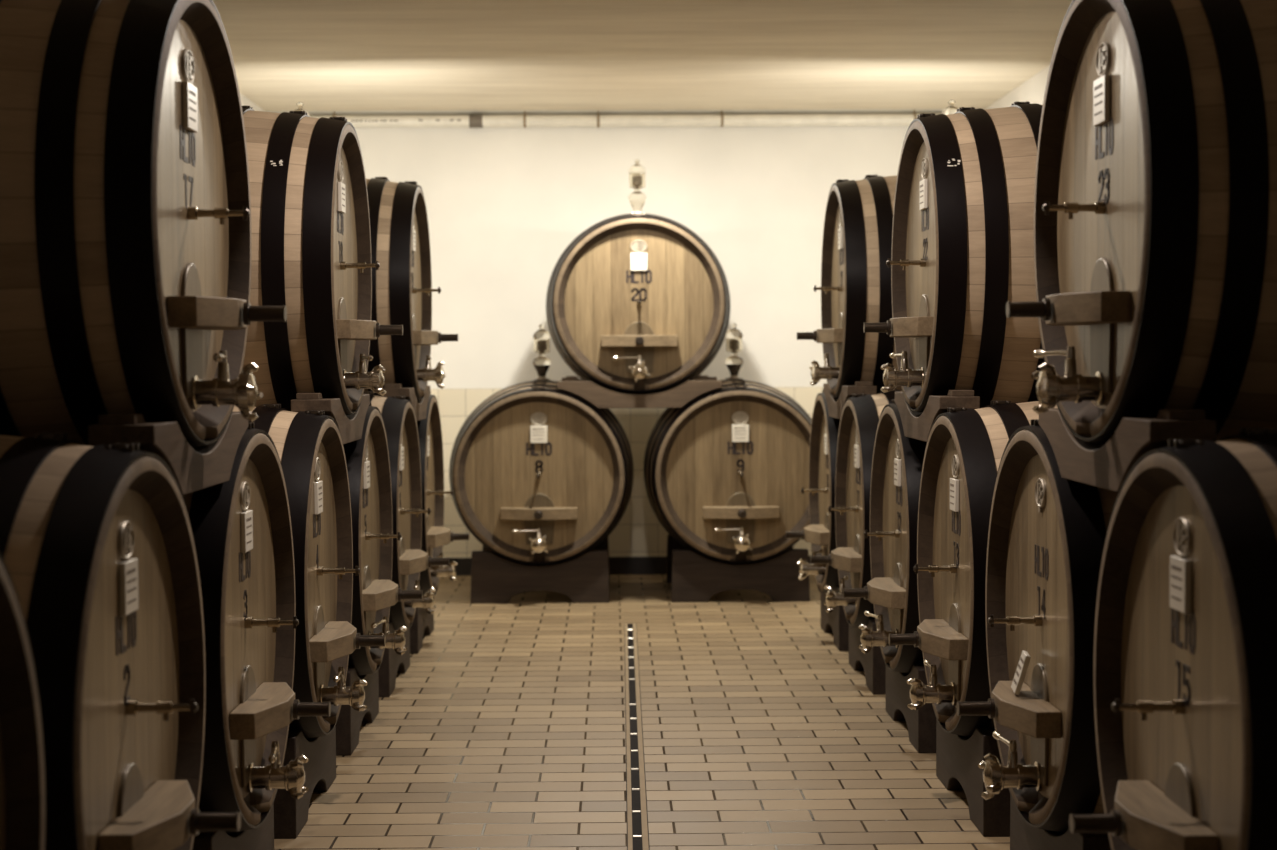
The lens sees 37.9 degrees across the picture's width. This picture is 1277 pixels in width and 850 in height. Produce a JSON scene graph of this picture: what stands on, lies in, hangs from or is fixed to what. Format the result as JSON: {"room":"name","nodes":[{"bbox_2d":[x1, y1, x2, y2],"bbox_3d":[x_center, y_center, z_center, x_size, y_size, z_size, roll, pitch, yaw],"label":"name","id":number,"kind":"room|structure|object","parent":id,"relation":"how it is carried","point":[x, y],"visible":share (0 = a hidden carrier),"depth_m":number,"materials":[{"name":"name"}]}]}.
{"room":"wine cellar","nodes":[
{"label":"wine cellar","id":0,"kind":"room"},
{"bbox_2d":[240,93,264,111],"bbox_3d":[-2.618,-0.292,5.457,0.100,3.376,16.200,0,2,-1],"label":"wall","id":1,"kind":"structure","parent":0,"point":[245,101],"depth_m":12.80,"materials":[{"name":"white paint"}]},
{"bbox_2d":[308,111,941,388],"bbox_3d":[-0.083,-0.594,13.638,5.400,3.376,0.100,0,2,-1],"label":"wall","id":2,"kind":"structure","parent":0,"point":[504,204],"depth_m":13.56,"materials":[{"name":"white paint"}]},
{"bbox_2d":[265,109,984,112],"bbox_3d":[-0.090,-2.274,13.468,5.200,0.006,0.050,0,2,-1],"label":"trim","id":3,"kind":"structure","parent":2,"relation":"attached to","point":[714,109],"depth_m":13.46,"materials":[{"name":"white plastic"}]},
{"bbox_2d":[430,387,822,557],"bbox_3d":[-0.078,0.347,13.616,5.200,1.237,0.010,0,2,-1],"label":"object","id":4,"kind":"structure","parent":2,"relation":"attached to","point":[639,533],"depth_m":13.61,"materials":[{"name":"beige tile"}]},
{"bbox_2d":[444,556,809,575],"bbox_3d":[-0.075,1.030,13.638,5.200,0.130,0.015,0,2,-1],"label":"baseboard","id":5,"kind":"structure","parent":2,"relation":"attached to","point":[617,565],"depth_m":13.63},
{"bbox_2d":[274,574,1009,849],"bbox_3d":[0.040,1.430,5.555,5.600,0.100,16.600,0,2,-1],"label":"floor","id":6,"kind":"structure","parent":0,"point":[505,730],"depth_m":7.68,"materials":[{"name":"tile"}]},
{"bbox_2d":[192,803,273,849],"bbox_3d":[-1.685,1.230,5.291,1.135,0.335,0.900,0,2,-1],"label":"stand","id":7,"kind":"object","parent":6,"relation":"on","point":[262,837],"visible":0.44,"depth_m":5.25,"materials":[{"name":"brown wood"}]},
{"bbox_2d":[183,423,330,833],"bbox_3d":[-1.596,0.571,5.269,1.436,1.237,1.228,0,2,-1],"label":"wine cask","id":8,"kind":"object","parent":7,"relation":"on","point":[241,526],"visible":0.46,"depth_m":5.22,"materials":[{"name":"brown wood"}]},
{"bbox_2d":[244,617,292,632],"bbox_3d":[-1.046,0.566,5.277,0.135,0.044,0.032,0,2,-1],"label":"tap","id":9,"kind":"object","parent":8,"relation":"on","point":[249,622],"depth_m":5.27,"materials":[{"name":"gold metal"}]},
{"bbox_2d":[274,726,335,838],"bbox_3d":[-1.704,1.185,6.577,1.135,0.335,0.900,0,2,-1],"label":"stand","id":10,"kind":"object","parent":6,"relation":"on","point":[290,814],"visible":0.3,"depth_m":6.31,"materials":[{"name":"brown wood"}]},
{"bbox_2d":[233,404,385,738],"bbox_3d":[-1.614,0.525,6.556,1.436,1.237,1.228,0,2,-1],"label":"wine cask","id":11,"kind":"object","parent":10,"relation":"on","point":[309,444],"visible":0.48,"depth_m":6.50,"materials":[{"name":"brown wood"}]},
{"bbox_2d":[291,393,369,443],"bbox_3d":[-1.718,-0.030,7.178,1.226,0.197,1.060,0,2,-1],"label":"saddle","id":12,"kind":"object","parent":11,"relation":"on","point":[350,426],"visible":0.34,"depth_m":6.86,"materials":[{"name":"brown wood"}]},
{"bbox_2d":[242,106,402,414],"bbox_3d":[-1.628,-0.603,7.159,1.436,1.237,1.228,0,2,-1],"label":"wine cask","id":13,"kind":"object","parent":12,"relation":"on","point":[311,234],"visible":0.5,"depth_m":6.72,"materials":[{"name":"brown wood"}]},
{"bbox_2d":[295,102,310,116],"bbox_3d":[-1.761,-1.490,9.702,0.124,0.378,0.124,0,2,-1],"label":"glass airlock","id":14,"kind":"object","parent":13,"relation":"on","point":[299,104],"visible":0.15,"depth_m":9.68,"materials":[{"name":"clear glass"}]},
{"bbox_2d":[340,262,375,272],"bbox_3d":[-1.079,-0.607,7.167,0.135,0.044,0.032,0,2,-1],"label":"tap","id":15,"kind":"object","parent":13,"relation":"on","point":[343,265],"depth_m":7.16,"materials":[{"name":"gold metal"}]},
{"bbox_2d":[317,567,355,578],"bbox_3d":[-1.064,0.521,6.563,0.135,0.044,0.032,0,2,-1],"label":"tap","id":16,"kind":"object","parent":11,"relation":"on","point":[340,571],"depth_m":6.55,"materials":[{"name":"gold metal"}]},
{"bbox_2d":[336,667,378,755],"bbox_3d":[-1.722,1.140,7.864,1.135,0.335,0.900,0,2,-1],"label":"stand","id":17,"kind":"object","parent":6,"relation":"on","point":[349,721],"visible":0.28,"depth_m":7.53,"materials":[{"name":"brown wood"}]},
{"bbox_2d":[343,402,422,675],"bbox_3d":[-1.632,0.480,7.841,1.436,1.237,1.228,0,2,-1],"label":"wine cask","id":18,"kind":"object","parent":17,"relation":"on","point":[367,458],"visible":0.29,"depth_m":7.84,"materials":[{"name":"brown wood"}]},
{"bbox_2d":[365,533,397,542],"bbox_3d":[-1.083,0.475,7.849,0.135,0.044,0.032,0,2,-1],"label":"tap","id":19,"kind":"object","parent":18,"relation":"on","point":[368,536],"depth_m":7.84,"materials":[{"name":"gold metal"}]},
{"bbox_2d":[378,622,409,696],"bbox_3d":[-1.740,1.094,9.150,1.135,0.335,0.900,0,2,-1],"label":"stand","id":20,"kind":"object","parent":6,"relation":"on","point":[393,663],"visible":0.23,"depth_m":8.80,"materials":[{"name":"brown wood"}]},
{"bbox_2d":[363,391,448,629],"bbox_3d":[-1.650,0.434,9.128,1.436,1.237,1.228,0,2,-1],"label":"wine cask","id":21,"kind":"object","parent":20,"relation":"on","point":[398,414],"visible":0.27,"depth_m":9.12,"materials":[{"name":"brown wood"}]},
{"bbox_2d":[380,384,429,420],"bbox_3d":[-1.755,-0.121,9.751,1.226,0.197,1.060,0,2,-1],"label":"saddle","id":22,"kind":"object","parent":21,"relation":"on","point":[420,406],"visible":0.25,"depth_m":9.37,"materials":[{"name":"brown wood"}]},
{"bbox_2d":[364,177,457,399],"bbox_3d":[-1.665,-0.694,9.732,1.436,1.237,1.228,0,2,-1],"label":"wine cask","id":23,"kind":"object","parent":22,"relation":"on","point":[402,290],"visible":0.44,"depth_m":9.32,"materials":[{"name":"brown wood"}]},
{"bbox_2d":[412,287,437,295],"bbox_3d":[-1.115,-0.698,9.739,0.135,0.044,0.032,0,2,-1],"label":"tap","id":24,"kind":"object","parent":23,"relation":"on","point":[414,290],"depth_m":9.73,"materials":[{"name":"gold metal"}]},
{"bbox_2d":[400,508,427,516],"bbox_3d":[-1.101,0.430,9.135,0.135,0.044,0.032,0,2,-1],"label":"tap","id":25,"kind":"object","parent":21,"relation":"on","point":[402,510],"depth_m":9.13,"materials":[{"name":"gold metal"}]},
{"bbox_2d":[410,596,433,653],"bbox_3d":[-1.758,1.049,10.436,1.135,0.335,0.900,0,2,-1],"label":"stand","id":26,"kind":"object","parent":6,"relation":"on","point":[423,623],"visible":0.19,"depth_m":10.08,"materials":[{"name":"brown wood"}]},
{"bbox_2d":[416,391,468,594],"bbox_3d":[-1.668,0.389,10.414,1.436,1.237,1.228,0,2,-1],"label":"wine cask","id":27,"kind":"object","parent":26,"relation":"on","point":[435,535],"visible":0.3,"depth_m":10.42,"materials":[{"name":"brown wood"}]},
{"bbox_2d":[426,490,450,497],"bbox_3d":[-1.119,0.385,10.421,0.135,0.044,0.032,0,2,-1],"label":"tap","id":28,"kind":"object","parent":27,"relation":"on","point":[440,492],"depth_m":10.41,"materials":[{"name":"gold metal"}]},
{"bbox_2d":[471,537,609,603],"bbox_3d":[-0.646,0.967,12.609,0.900,0.335,1.135,0,2,-1],"label":"stand","id":29,"kind":"object","parent":6,"relation":"on","point":[495,578],"visible":0.81,"depth_m":12.04,"materials":[{"name":"brown wood"}]},
{"bbox_2d":[449,379,633,564],"bbox_3d":[-0.648,0.311,12.493,1.228,1.237,1.436,0,2,-1],"label":"wine cask","id":30,"kind":"object","parent":29,"relation":"on","point":[540,474],"visible":0.94,"depth_m":12.01,"materials":[{"name":"brown wood"}]},
{"bbox_2d":[533,324,550,379],"bbox_3d":[-0.653,-0.489,12.558,0.124,0.378,0.124,0,2,-1],"label":"glass airlock","id":31,"kind":"object","parent":30,"relation":"on","point":[541,337],"visible":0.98,"depth_m":12.52,"materials":[{"name":"clear glass"}]},
{"bbox_2d":[533,339,549,353],"bbox_3d":[-0.653,-0.528,12.556,0.110,0.103,0.110,0,2,-1],"label":"jar","id":32,"kind":"object","parent":31,"relation":"on","point":[541,346],"depth_m":12.51,"materials":[{"name":"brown glass"}]},
{"bbox_2d":[557,375,721,407],"bbox_3d":[-0.002,-0.229,12.576,1.060,0.197,1.226,0,2,-1],"label":"saddle","id":33,"kind":"object","parent":30,"relation":"on","point":[680,395],"visible":0.81,"depth_m":11.97,"materials":[{"name":"brown wood"}]},
{"bbox_2d":[546,211,729,393],"bbox_3d":[-0.003,-0.798,12.463,1.228,1.237,1.436,0,2,-1],"label":"wine cask","id":34,"kind":"object","parent":33,"relation":"on","point":[637,302],"visible":0.94,"depth_m":11.98,"materials":[{"name":"brown wood"}]},
{"bbox_2d":[628,159,645,211],"bbox_3d":[-0.008,-1.598,12.528,0.124,0.378,0.124,0,2,-1],"label":"glass airlock","id":35,"kind":"object","parent":34,"relation":"on","point":[637,172],"visible":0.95,"depth_m":12.49,"materials":[{"name":"clear glass"}]},
{"bbox_2d":[629,173,644,188],"bbox_3d":[-0.008,-1.637,12.526,0.110,0.103,0.110,0,2,-1],"label":"jar","id":36,"kind":"object","parent":35,"relation":"on","point":[636,180],"depth_m":12.48,"materials":[{"name":"brown glass"}]},
{"bbox_2d":[624,623,649,849],"bbox_3d":[-0.015,1.306,7.566,0.076,0.010,7.050,0,2,-1],"label":"floor drain","id":37,"kind":"object","parent":6,"relation":"on","point":[636,797],"visible":1,"depth_m":7.43,"materials":[{"name":"metal"}]},
{"bbox_2d":[666,534,809,601],"bbox_3d":[0.654,0.960,12.627,0.900,0.335,1.135,0,2,-1],"label":"stand","id":38,"kind":"object","parent":6,"relation":"on","point":[693,576],"visible":0.8,"depth_m":12.06,"materials":[{"name":"brown wood"}]},
{"bbox_2d":[644,378,811,562],"bbox_3d":[0.652,0.304,12.511,1.228,1.237,1.436,0,2,-1],"label":"wine cask","id":39,"kind":"object","parent":38,"relation":"on","point":[726,471],"visible":0.82,"depth_m":12.03,"materials":[{"name":"brown wood"}]},
{"bbox_2d":[725,323,742,378],"bbox_3d":[0.647,-0.496,12.576,0.124,0.378,0.124,0,2,-1],"label":"glass airlock","id":40,"kind":"object","parent":39,"relation":"on","point":[734,336],"visible":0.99,"depth_m":12.54,"materials":[{"name":"clear glass"}]},
{"bbox_2d":[726,338,741,352],"bbox_3d":[0.647,-0.535,12.574,0.110,0.103,0.110,0,2,-1],"label":"jar","id":41,"kind":"object","parent":40,"relation":"on","point":[733,345],"depth_m":12.53,"materials":[{"name":"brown glass"}]},
{"bbox_2d":[820,586,848,650],"bbox_3d":[1.640,1.031,10.471,1.135,0.335,0.900,0,2,-1],"label":"stand","id":42,"kind":"object","parent":6,"relation":"on","point":[835,622],"visible":0.2,"depth_m":10.12,"materials":[{"name":"brown wood"}]},
{"bbox_2d":[786,390,839,592],"bbox_3d":[1.543,0.372,10.447,1.436,1.237,1.228,0,2,-1],"label":"wine cask","id":43,"kind":"object","parent":42,"relation":"on","point":[821,531],"visible":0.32,"depth_m":10.43,"materials":[{"name":"brown wood"}]},
{"bbox_2d":[804,488,827,495],"bbox_3d":[0.994,0.374,10.439,0.135,0.044,0.032,0,2,-1],"label":"tap","id":44,"kind":"object","parent":43,"relation":"on","point":[813,490],"depth_m":10.43,"materials":[{"name":"gold metal"}]},
{"bbox_2d":[823,381,876,418],"bbox_3d":[1.643,-0.138,9.779,1.226,0.197,1.060,0,2,-1],"label":"saddle","id":45,"kind":"object","parent":43,"relation":"on","point":[835,405],"visible":0.35,"depth_m":9.40,"materials":[{"name":"brown wood"}]},
{"bbox_2d":[797,175,901,397],"bbox_3d":[1.547,-0.710,9.758,1.436,1.237,1.228,0,2,-1],"label":"wine cask","id":46,"kind":"object","parent":45,"relation":"on","point":[855,288],"visible":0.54,"depth_m":9.33,"materials":[{"name":"brown wood"}]},
{"bbox_2d":[816,285,841,293],"bbox_3d":[0.998,-0.709,9.750,0.135,0.044,0.032,0,2,-1],"label":"tap","id":47,"kind":"object","parent":46,"relation":"on","point":[825,288],"depth_m":9.74,"materials":[{"name":"gold metal"}]},
{"bbox_2d":[849,619,885,694],"bbox_3d":[1.658,1.077,9.172,1.135,0.335,0.900,0,2,-1],"label":"stand","id":48,"kind":"object","parent":6,"relation":"on","point":[872,663],"visible":0.22,"depth_m":8.81,"materials":[{"name":"brown wood"}]},
{"bbox_2d":[810,389,901,626],"bbox_3d":[1.562,0.418,9.147,1.436,1.237,1.228,0,2,-1],"label":"wine cask","id":49,"kind":"object","parent":48,"relation":"on","point":[861,413],"visible":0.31,"depth_m":9.11,"materials":[{"name":"brown wood"}]},
{"bbox_2d":[831,506,858,514],"bbox_3d":[1.012,0.420,9.140,0.135,0.044,0.032,0,2,-1],"label":"tap","id":50,"kind":"object","parent":49,"relation":"on","point":[856,508],"depth_m":9.13,"materials":[{"name":"gold metal"}]},
{"bbox_2d":[886,664,935,752],"bbox_3d":[1.676,1.123,7.873,1.135,0.335,0.900,0,2,-1],"label":"stand","id":51,"kind":"object","parent":6,"relation":"on","point":[921,723],"visible":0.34,"depth_m":7.57,"materials":[{"name":"brown wood"}]},
{"bbox_2d":[843,400,926,673],"bbox_3d":[1.580,0.464,7.848,1.436,1.237,1.228,0,2,-1],"label":"wine cask","id":52,"kind":"object","parent":51,"relation":"on","point":[897,462],"visible":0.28,"depth_m":7.83,"materials":[{"name":"brown wood"}]},
{"bbox_2d":[867,530,899,540],"bbox_3d":[1.031,0.465,7.841,0.135,0.044,0.032,0,2,-1],"label":"tap","id":53,"kind":"object","parent":52,"relation":"on","point":[896,533],"depth_m":7.83,"materials":[{"name":"gold metal"}]},
{"bbox_2d":[895,390,979,441],"bbox_3d":[1.680,-0.046,7.181,1.226,0.197,1.060,0,2,-1],"label":"saddle","id":54,"kind":"object","parent":52,"relation":"on","point":[916,425],"visible":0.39,"depth_m":6.88,"materials":[{"name":"brown wood"}]},
{"bbox_2d":[863,101,1044,412],"bbox_3d":[1.584,-0.618,7.160,1.436,1.237,1.228,0,2,-1],"label":"wine cask","id":55,"kind":"object","parent":54,"relation":"on","point":[963,227],"visible":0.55,"depth_m":6.71,"materials":[{"name":"brown wood"}]},
{"bbox_2d":[890,259,925,269],"bbox_3d":[1.035,-0.617,7.152,0.135,0.044,0.032,0,2,-1],"label":"tap","id":56,"kind":"object","parent":55,"relation":"on","point":[903,262],"depth_m":7.14,"materials":[{"name":"gold metal"}]},
{"bbox_2d":[941,100,957,114],"bbox_3d":[1.637,-1.507,9.731,0.124,0.378,0.124,0,2,-1],"label":"glass airlock","id":57,"kind":"object","parent":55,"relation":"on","point":[950,110],"visible":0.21,"depth_m":9.70,"materials":[{"name":"clear glass"}]},
{"bbox_2d":[936,718,1009,836],"bbox_3d":[1.695,1.169,6.574,1.135,0.335,0.900,0,2,-1],"label":"stand","id":58,"kind":"object","parent":6,"relation":"on","point":[958,757],"visible":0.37,"depth_m":6.27,"materials":[{"name":"brown wood"}]},
{"bbox_2d":[888,401,1056,736],"bbox_3d":[1.599,0.510,6.549,1.436,1.237,1.228,0,2,-1],"label":"wine cask","id":59,"kind":"object","parent":58,"relation":"on","point":[965,447],"visible":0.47,"depth_m":6.46,"materials":[{"name":"brown wood"}]},
{"bbox_2d":[918,564,956,576],"bbox_3d":[1.049,0.511,6.542,0.135,0.044,0.032,0,2,-1],"label":"tap","id":60,"kind":"object","parent":59,"relation":"on","point":[932,569],"depth_m":6.53,"materials":[{"name":"gold metal"}]},
{"bbox_2d":[1010,794,1110,849],"bbox_3d":[1.713,1.215,5.275,1.135,0.335,0.900,0,2,-1],"label":"stand","id":61,"kind":"object","parent":6,"relation":"on","point":[1023,836],"visible":0.38,"depth_m":5.23,"materials":[{"name":"brown wood"}]},
{"bbox_2d":[956,419,1117,832],"bbox_3d":[1.617,0.556,5.250,1.436,1.237,1.228,0,2,-1],"label":"wine cask","id":62,"kind":"object","parent":61,"relation":"on","point":[1047,532],"visible":0.48,"depth_m":5.16,"materials":[{"name":"brown wood"}]},
{"bbox_2d":[994,615,1042,630],"bbox_3d":[1.067,0.557,5.242,0.135,0.044,0.032,0,2,-1],"label":"tap","id":63,"kind":"object","parent":62,"relation":"on","point":[1012,621],"depth_m":5.23,"materials":[{"name":"gold metal"}]},
{"bbox_2d":[1011,650,1030,694],"bbox_3d":[1.083,0.701,5.276,0.045,0.110,0.108,0,2,6],"label":"card","id":64,"kind":"object","parent":62,"relation":"on","point":[1025,658],"visible":1,"depth_m":5.23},
{"bbox_2d":[1039,408,1215,491],"bbox_3d":[1.716,0.045,4.583,1.226,0.197,1.060,0,2,-1],"label":"saddle","id":65,"kind":"object","parent":62,"relation":"on","point":[1105,466],"visible":0.69,"depth_m":4.30,"materials":[{"name":"brown wood"}]},
{"bbox_2d":[1006,0,1276,443],"bbox_3d":[1.621,-0.527,4.562,1.436,1.237,1.228,0,2,-1],"label":"wine cask","id":66,"kind":"object","parent":65,"relation":"on","point":[1155,193],"visible":0.93,"depth_m":4.14,"materials":[{"name":"brown wood"}]},
{"bbox_2d":[1049,201,1105,218],"bbox_3d":[1.071,-0.525,4.554,0.135,0.044,0.032,0,2,-1],"label":"tap","id":67,"kind":"object","parent":66,"relation":"on","point":[1099,207],"depth_m":4.55,"materials":[{"name":"gold metal"}]},
{"bbox_3d":[1.731,1.261,3.976,1.135,0.335,0.900,0,2,-1],"label":"stand","id":68,"kind":"object","parent":6,"relation":"on","visible":0},
{"bbox_2d":[1069,428,1276,849],"bbox_3d":[1.635,0.602,3.951,1.436,1.237,1.228,0,2,-1],"label":"wine cask","id":69,"kind":"object","parent":68,"relation":"on","point":[1185,651],"visible":1,"depth_m":3.86,"materials":[{"name":"brown wood"}]},
{"bbox_2d":[1120,699,1184,720],"bbox_3d":[1.086,0.603,3.943,0.135,0.044,0.032,0,2,-1],"label":"tap","id":70,"kind":"object","parent":69,"relation":"on","point":[1177,706],"depth_m":3.93,"materials":[{"name":"gold metal"}]},
{"bbox_3d":[-1.649,1.321,2.719,1.135,0.335,0.900,0,2,-1],"label":"stand","id":71,"kind":"object","parent":6,"relation":"on","visible":0},
{"bbox_2d":[0,554,45,849],"bbox_3d":[-1.559,0.661,2.697,1.436,1.237,1.228,0,2,-1],"label":"wine cask","id":72,"kind":"object","parent":71,"relation":"on","point":[22,765],"visible":1,"depth_m":3.18,"materials":[{"name":"brown wood"}]},
{"bbox_3d":[-1.667,1.276,4.005,1.135,0.335,0.900,0,2,-1],"label":"stand","id":73,"kind":"object","parent":6,"relation":"on","visible":0},
{"bbox_2d":[0,432,240,849],"bbox_3d":[-1.577,0.616,3.983,1.436,1.237,1.228,0,2,-1],"label":"wine cask","id":74,"kind":"object","parent":73,"relation":"on","point":[98,550],"visible":0.97,"depth_m":3.85,"materials":[{"name":"brown wood"}]},
{"bbox_2d":[125,700,189,720],"bbox_3d":[-1.028,0.611,3.991,0.135,0.044,0.032,0,2,-1],"label":"tap","id":75,"kind":"object","parent":74,"relation":"on","point":[132,707],"depth_m":3.98,"materials":[{"name":"gold metal"}]},
{"bbox_2d":[88,411,247,494],"bbox_3d":[-1.682,0.061,4.606,1.226,0.197,1.060,0,2,-1],"label":"saddle","id":76,"kind":"object","parent":74,"relation":"on","point":[194,469],"visible":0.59,"depth_m":4.33,"materials":[{"name":"brown wood"}]},
{"bbox_2d":[0,0,286,447],"bbox_3d":[-1.592,-0.512,4.587,1.436,1.237,1.228,0,2,-1],"label":"wine cask","id":77,"kind":"object","parent":76,"relation":"on","point":[125,202],"visible":0.92,"depth_m":4.14,"materials":[{"name":"brown wood"}]},
{"bbox_2d":[187,207,242,224],"bbox_3d":[-1.042,-0.517,4.595,0.135,0.044,0.032,0,2,-1],"label":"tap","id":78,"kind":"object","parent":77,"relation":"on","point":[193,213],"depth_m":4.59,"materials":[{"name":"gold metal"}]},
{"bbox_2d":[212,0,1071,110],"bbox_3d":[0.023,-2.043,5.432,5.600,0.100,16.600,0,2,-1],"label":"ceiling","id":79,"kind":"structure","parent":0,"point":[322,55],"depth_m":10.89,"materials":[{"name":"paint"}]},
{"bbox_2d":[311,110,938,127],"bbox_3d":[-0.090,-2.223,13.470,5.160,0.142,0.097,0,2,-1],"label":"ceiling pipe","id":80,"kind":"object","parent":79,"relation":"attached to","point":[472,120],"visible":0.89,"depth_m":13.44,"materials":[{"name":"white plastic"}]},
{"bbox_2d":[986,66,1049,108],"bbox_3d":[2.682,-0.321,5.531,0.100,3.376,16.200,0,2,-1],"label":"wall","id":81,"kind":"structure","parent":0,"point":[1032,91],"depth_m":12.05,"materials":[{"name":"white paint"}]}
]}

